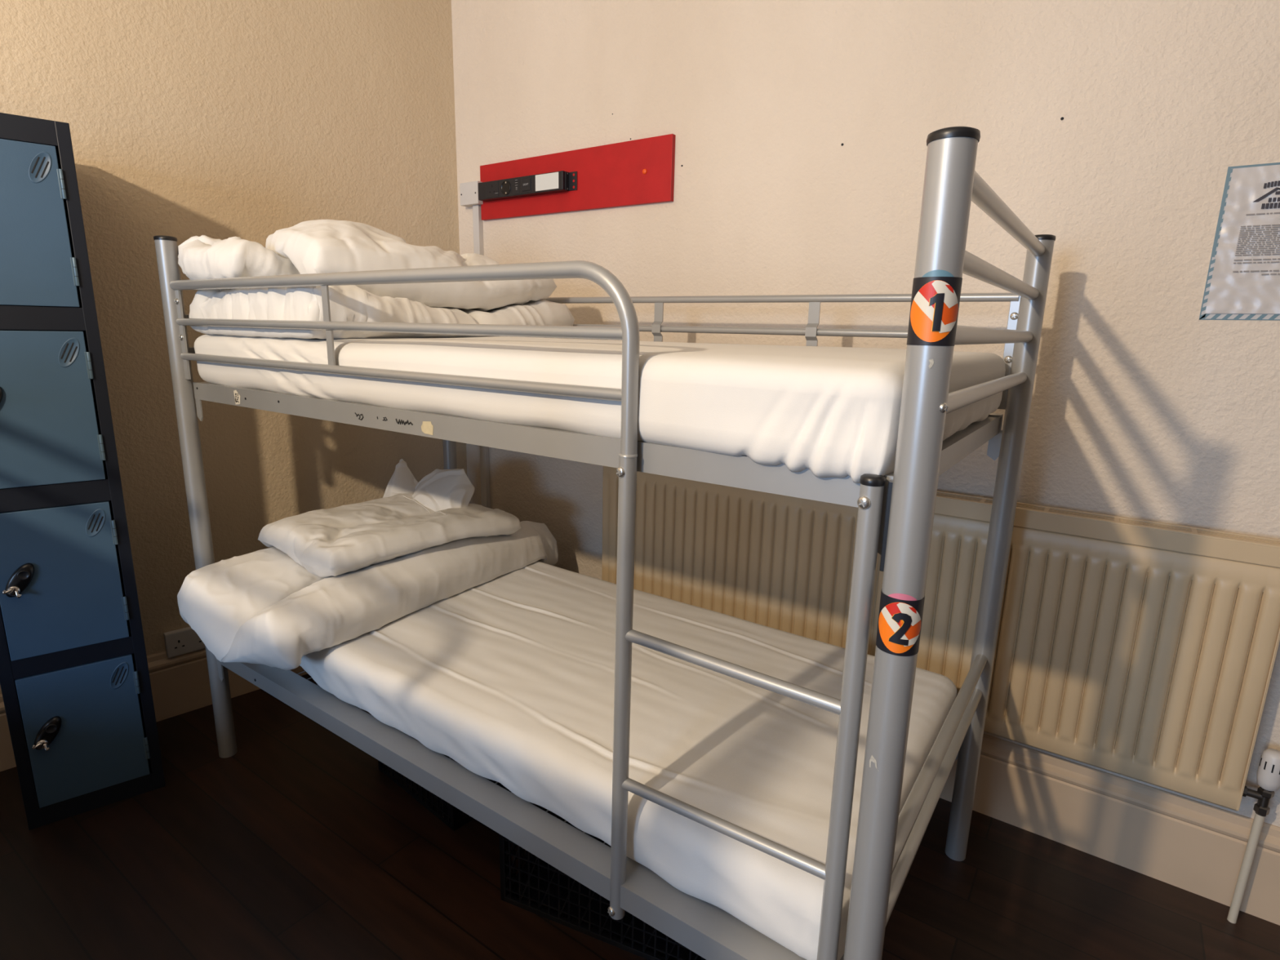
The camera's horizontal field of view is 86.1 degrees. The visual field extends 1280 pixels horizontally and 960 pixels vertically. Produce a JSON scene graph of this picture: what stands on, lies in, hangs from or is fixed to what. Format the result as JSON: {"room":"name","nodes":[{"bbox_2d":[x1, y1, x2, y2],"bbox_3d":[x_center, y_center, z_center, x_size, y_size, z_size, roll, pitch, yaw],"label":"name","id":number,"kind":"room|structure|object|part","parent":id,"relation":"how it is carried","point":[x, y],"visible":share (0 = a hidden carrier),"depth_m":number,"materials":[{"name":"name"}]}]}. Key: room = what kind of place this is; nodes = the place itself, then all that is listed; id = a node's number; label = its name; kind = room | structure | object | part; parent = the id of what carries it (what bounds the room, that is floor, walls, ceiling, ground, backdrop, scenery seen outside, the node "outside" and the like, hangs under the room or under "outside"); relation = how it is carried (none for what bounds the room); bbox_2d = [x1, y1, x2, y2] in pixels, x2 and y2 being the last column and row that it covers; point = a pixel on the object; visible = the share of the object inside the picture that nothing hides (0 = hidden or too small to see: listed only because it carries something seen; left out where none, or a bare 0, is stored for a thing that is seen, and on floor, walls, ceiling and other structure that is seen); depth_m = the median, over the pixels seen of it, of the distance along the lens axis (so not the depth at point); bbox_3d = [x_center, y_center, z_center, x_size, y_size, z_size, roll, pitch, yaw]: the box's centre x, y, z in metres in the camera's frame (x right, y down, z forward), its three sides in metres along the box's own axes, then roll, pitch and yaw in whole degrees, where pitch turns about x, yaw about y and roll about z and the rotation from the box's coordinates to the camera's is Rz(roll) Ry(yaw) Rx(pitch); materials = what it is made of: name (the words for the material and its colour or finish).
{"room":"dormitory","nodes":[
{"label":"dormitory","id":0,"kind":"room"},
{"bbox_2d":[0,0,466,693],"bbox_3d":[-2.721,-0.501,1.070,5.564,3.100,0.148,-11,17,-44],"label":"wall","id":1,"kind":"structure","parent":0,"point":[216,119],"depth_m":2.28,"materials":[{"name":"beige paint"}]},
{"bbox_2d":[0,648,307,771],"bbox_3d":[-2.719,0.916,1.292,5.431,0.238,0.024,-11,17,-44],"label":"baseboard","id":2,"kind":"structure","parent":1,"relation":"attached to","point":[180,684],"depth_m":2.37,"materials":[{"name":"beige wood"}]},
{"bbox_2d":[163,626,205,657],"bbox_3d":[-1.563,0.554,2.381,0.146,0.086,0.027,-11,17,-44],"label":"wall socket","id":3,"kind":"object","parent":1,"relation":"attached to","point":[184,640],"visible":0.62,"depth_m":2.35,"materials":[{"name":"white plastic"}]},
{"bbox_2d":[0,673,1279,959],"bbox_3d":[-0.661,1.428,-0.039,7.500,0.100,5.600,10,15,34],"label":"floor","id":4,"kind":"structure","parent":0,"point":[295,844],"depth_m":1.70,"materials":[{"name":"brown wood"}]},
{"bbox_2d":[0,112,165,830],"bbox_3d":[-1.605,0.014,1.864,0.304,1.800,0.396,-9,16,-37],"label":"locker","id":5,"kind":"object","parent":4,"relation":"on","point":[75,684],"visible":1,"depth_m":1.76,"materials":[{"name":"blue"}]},
{"bbox_3d":[-1.552,-0.183,1.628,0.062,0.082,0.012,-9,16,-38],"label":"lock handle","id":6,"kind":"part","parent":5,"relation":"part of","materials":[{"name":"black"}]},
{"bbox_3d":[-1.562,0.253,1.725,0.062,0.082,0.012,-9,16,-38],"label":"lock handle","id":7,"kind":"part","parent":5,"relation":"part of","materials":[{"name":"black plastic"}]},
{"bbox_3d":[-1.492,-0.599,1.597,0.244,0.370,0.016,-9,16,-37],"label":"door","id":8,"kind":"part","parent":5,"relation":"part of","materials":[{"name":"blue metal"}]},
{"bbox_2d":[28,151,51,182],"bbox_3d":[-1.415,-0.737,1.615,0.046,0.074,0.002,-8,16,-37],"label":"vent","id":9,"kind":"object","parent":5,"relation":"attached to","point":[39,168],"depth_m":1.61,"materials":[{"name":"metal"}]},
{"bbox_3d":[-1.571,0.673,1.817,0.062,0.082,0.012,-9,16,-38],"label":"lock handle","id":10,"kind":"part","parent":5,"relation":"part of","materials":[{"name":"black plastic"}]},
{"bbox_3d":[-1.501,-0.174,1.690,0.244,0.380,0.016,-9,16,-37],"label":"door","id":11,"kind":"part","parent":5,"relation":"part of","materials":[{"name":"blue metal"}]},
{"bbox_3d":[-1.510,0.259,1.786,0.244,0.386,0.016,-9,16,-37],"label":"door","id":12,"kind":"part","parent":5,"relation":"part of","materials":[{"name":"blue metal"}]},
{"bbox_2d":[57,337,79,367],"bbox_3d":[-1.424,-0.318,1.708,0.046,0.074,0.002,-8,16,-37],"label":"vent","id":13,"kind":"object","parent":5,"relation":"attached to","point":[68,353],"depth_m":1.71,"materials":[{"name":"metal"}]},
{"bbox_3d":[-1.520,0.684,1.880,0.244,0.376,0.016,-9,16,-37],"label":"door","id":14,"kind":"part","parent":5,"relation":"part of","materials":[{"name":"blue metal"}]},
{"bbox_2d":[85,508,105,537],"bbox_3d":[-1.433,0.113,1.803,0.046,0.074,0.002,-8,16,-37],"label":"vent","id":15,"kind":"object","parent":5,"relation":"attached to","point":[95,522],"depth_m":1.80,"materials":[{"name":"blue metal"}]},
{"bbox_2d":[110,662,128,688],"bbox_3d":[-1.442,0.542,1.898,0.046,0.074,0.002,-8,16,-37],"label":"vent","id":16,"kind":"object","parent":5,"relation":"attached to","point":[119,675],"depth_m":1.90,"materials":[{"name":"blue metal"}]},
{"bbox_2d":[377,728,514,831],"bbox_3d":[-0.539,0.810,2.109,0.403,0.185,0.363,12,16,39],"label":"crate","id":17,"kind":"object","parent":4,"relation":"on","point":[454,818],"visible":0.17,"depth_m":1.95,"materials":[{"name":"black plastic"}]},
{"bbox_2d":[498,802,706,959],"bbox_3d":[-0.001,0.904,1.689,0.563,0.205,0.383,7,14,23],"label":"crate","id":18,"kind":"object","parent":4,"relation":"on","point":[540,888],"visible":0.11,"depth_m":1.59,"materials":[{"name":"black plastic"}]},
{"bbox_2d":[153,126,1055,959],"bbox_3d":[-0.219,0.170,1.835,2.036,1.566,0.982,10,15,34],"label":"bunk bed","id":19,"kind":"object","parent":4,"relation":"on","point":[896,509],"visible":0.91,"depth_m":1.14,"materials":[{"name":"grey metal"}]},
{"bbox_3d":[-1.257,-0.400,1.883,0.025,0.245,0.006,10,15,34],"label":"mounting plate","id":20,"kind":"part","parent":19,"relation":"part of","materials":[{"name":"grey metal"}]},
{"bbox_3d":[-1.297,0.110,2.015,0.050,1.560,0.050,10,15,34],"label":"post","id":21,"kind":"part","parent":19,"relation":"part of","materials":[{"name":"grey metal"}]},
{"bbox_3d":[-0.635,-0.262,1.466,1.542,0.351,0.026,10,15,34],"label":"guard rail","id":22,"kind":"part","parent":19,"relation":"part of","materials":[{"name":"grey metal"}]},
{"bbox_3d":[-0.764,-0.043,2.760,0.050,1.560,0.050,10,15,34],"label":"post","id":23,"kind":"part","parent":19,"relation":"part of","materials":[{"name":"grey metal"}]},
{"bbox_3d":[-0.483,0.664,1.573,1.932,0.047,0.062,10,15,34],"label":"rail","id":24,"kind":"part","parent":19,"relation":"part of","materials":[{"name":"grey metal"}]},
{"bbox_3d":[-0.460,-0.120,1.413,1.932,0.047,0.036,10,15,34],"label":"rail","id":25,"kind":"part","parent":19,"relation":"part of","materials":[{"name":"grey metal"}]},
{"bbox_2d":[194,333,1005,483],"bbox_3d":[-0.213,-0.274,1.721,1.914,0.160,0.913,10,15,34],"label":"mattress","id":26,"kind":"object","parent":19,"relation":"on","point":[827,411],"visible":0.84,"depth_m":1.09,"materials":[{"name":"white fabric"}]},
{"bbox_2d":[177,235,575,339],"bbox_3d":[-0.726,-0.561,2.037,0.708,0.269,0.930,10,15,34],"label":"duvet","id":27,"kind":"object","parent":26,"relation":"on","point":[200,257],"visible":0.67,"depth_m":1.72,"materials":[{"name":"white fabric"}]},
{"bbox_2d":[265,218,556,311],"bbox_3d":[-0.668,-0.609,2.008,0.514,0.260,0.786,10,15,34],"label":"pillow","id":28,"kind":"object","parent":27,"relation":"on","point":[325,245],"visible":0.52,"depth_m":1.79,"materials":[{"name":"white fabric"}]},
{"bbox_2d":[299,560,956,959],"bbox_3d":[-0.225,0.492,1.898,1.904,0.160,0.885,10,15,34],"label":"mattress","id":29,"kind":"object","parent":19,"relation":"on","point":[509,677],"visible":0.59,"depth_m":1.51,"materials":[{"name":"white fabric"}]},
{"bbox_2d":[177,520,557,670],"bbox_3d":[-0.789,0.314,2.247,0.600,0.278,1.180,10,15,34],"label":"duvet","id":30,"kind":"object","parent":29,"relation":"on","point":[261,606],"visible":0.63,"depth_m":1.87,"materials":[{"name":"white fabric"}]},
{"bbox_2d":[257,458,521,577],"bbox_3d":[-0.840,0.125,2.261,0.647,0.267,0.727,10,15,34],"label":"pillow","id":31,"kind":"object","parent":30,"relation":"on","point":[411,516],"visible":0.97,"depth_m":2.12,"materials":[{"name":"white fabric"}]},
{"bbox_3d":[0.324,0.389,0.913,0.050,1.560,0.050,10,15,34],"label":"post","id":32,"kind":"part","parent":19,"relation":"part of","materials":[{"name":"grey metal"}]},
{"bbox_3d":[0.561,-0.056,1.230,0.030,0.041,0.888,10,15,34],"label":"cross rail","id":33,"kind":"part","parent":19,"relation":"part of","materials":[{"name":"grey metal"}]},
{"bbox_3d":[0.033,-0.261,2.102,1.932,0.047,0.036,10,15,34],"label":"rail","id":34,"kind":"part","parent":19,"relation":"part of","materials":[{"name":"grey metal"}]},
{"bbox_3d":[0.857,0.236,1.657,0.050,1.560,0.050,10,15,34],"label":"post","id":35,"kind":"part","parent":19,"relation":"part of","materials":[{"name":"grey metal"}]},
{"bbox_3d":[0.842,-0.291,1.560,0.024,0.259,0.006,10,15,34],"label":"mounting plate","id":36,"kind":"part","parent":19,"relation":"part of","materials":[{"name":"grey metal"}]},
{"bbox_2d":[451,0,1279,826],"bbox_3d":[1.428,-0.499,1.467,6.100,3.100,0.121,10,15,34],"label":"wall","id":37,"kind":"structure","parent":0,"point":[1113,130],"depth_m":1.78,"materials":[{"name":"beige paint"}]},
{"bbox_2d":[459,181,483,207],"bbox_3d":[-0.667,-1.141,2.733,0.105,0.084,0.044,10,15,34],"label":"junction box","id":38,"kind":"object","parent":37,"relation":"attached to","point":[468,191],"visible":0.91,"depth_m":2.72,"materials":[{"name":"white plastic"}]},
{"bbox_2d":[472,204,490,508],"bbox_3d":[-0.668,-0.329,2.913,0.034,1.577,0.023,10,15,34],"label":"cable trunking","id":39,"kind":"object","parent":37,"relation":"attached to","point":[477,223],"visible":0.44,"depth_m":2.95,"materials":[{"name":"white plastic"}]},
{"bbox_2d":[478,133,675,220],"bbox_3d":[-0.271,-1.072,2.456,0.897,0.202,0.057,10,15,34],"label":"board","id":40,"kind":"object","parent":37,"relation":"attached to","point":[609,175],"depth_m":2.42,"materials":[{"name":"red paint"}]},
{"bbox_3d":[-0.567,-1.114,2.628,0.068,0.055,0.004,10,15,34],"label":"socket plate","id":41,"kind":"part","parent":40,"relation":"part of","materials":[{"name":"black plastic"}]},
{"bbox_2d":[501,180,511,195],"bbox_3d":[-0.506,-1.104,2.588,0.051,0.051,0.007,10,15,34],"label":"socket","id":42,"kind":"object","parent":40,"relation":"attached to","point":[505,184],"depth_m":2.59,"materials":[{"name":"black plastic"}]},
{"bbox_3d":[-0.460,-1.097,2.556,0.028,0.054,0.004,10,15,34],"label":"usb panel","id":43,"kind":"part","parent":40,"relation":"part of","materials":[{"name":"black plastic"}]},
{"bbox_3d":[-0.429,-1.095,2.553,0.476,0.064,0.039,10,15,34],"label":"power strip","id":44,"kind":"part","parent":40,"relation":"part of","materials":[{"name":"black plastic"}]},
{"bbox_2d":[520,172,558,193],"bbox_3d":[-0.366,-1.081,2.490,0.184,0.056,0.005,10,15,34],"label":"light","id":45,"kind":"object","parent":40,"relation":"attached to","point":[544,183],"depth_m":2.49,"materials":[{"name":"white plastic"}]},
{"bbox_2d":[642,168,647,174],"bbox_3d":[0.015,-1.023,2.271,0.017,0.017,0.006,10,15,34],"label":"pin","id":46,"kind":"object","parent":40,"relation":"attached to","point":[644,171],"visible":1,"depth_m":2.27,"materials":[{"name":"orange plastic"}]},
{"bbox_2d":[601,466,1279,811],"bbox_3d":[0.646,0.311,2.044,1.836,0.626,0.119,10,15,34],"label":"radiator","id":47,"kind":"object","parent":37,"relation":"attached to","point":[1144,651],"visible":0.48,"depth_m":1.70,"materials":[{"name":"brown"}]},
{"bbox_2d":[934,490,1279,568],"bbox_3d":[0.640,0.031,1.963,1.830,0.046,0.075,10,15,34],"label":"grille","id":48,"kind":"object","parent":47,"relation":"attached to","point":[1238,550],"depth_m":1.60,"materials":[{"name":"beige metal"}]},
{"bbox_2d":[1226,748,1279,923],"bbox_3d":[1.409,0.829,1.591,0.072,0.454,0.044,10,15,34],"label":"radiator valve","id":49,"kind":"object","parent":47,"relation":"attached to","point":[1268,775],"visible":0.94,"depth_m":1.56,"materials":[{"name":"white plastic"}]},
{"bbox_2d":[939,733,1279,925],"bbox_3d":[1.541,0.942,1.593,5.650,0.238,0.024,10,15,34],"label":"baseboard","id":50,"kind":"structure","parent":37,"relation":"attached to","point":[1197,847],"depth_m":1.77,"materials":[{"name":"beige paint"}]},
{"bbox_2d":[1199,162,1279,319],"bbox_3d":[1.355,-0.500,1.440,0.233,0.320,0.007,10,15,34],"label":"notice","id":51,"kind":"object","parent":37,"relation":"attached to","point":[1242,282],"visible":1,"depth_m":1.47,"materials":[{"name":"white paper"}]}
]}

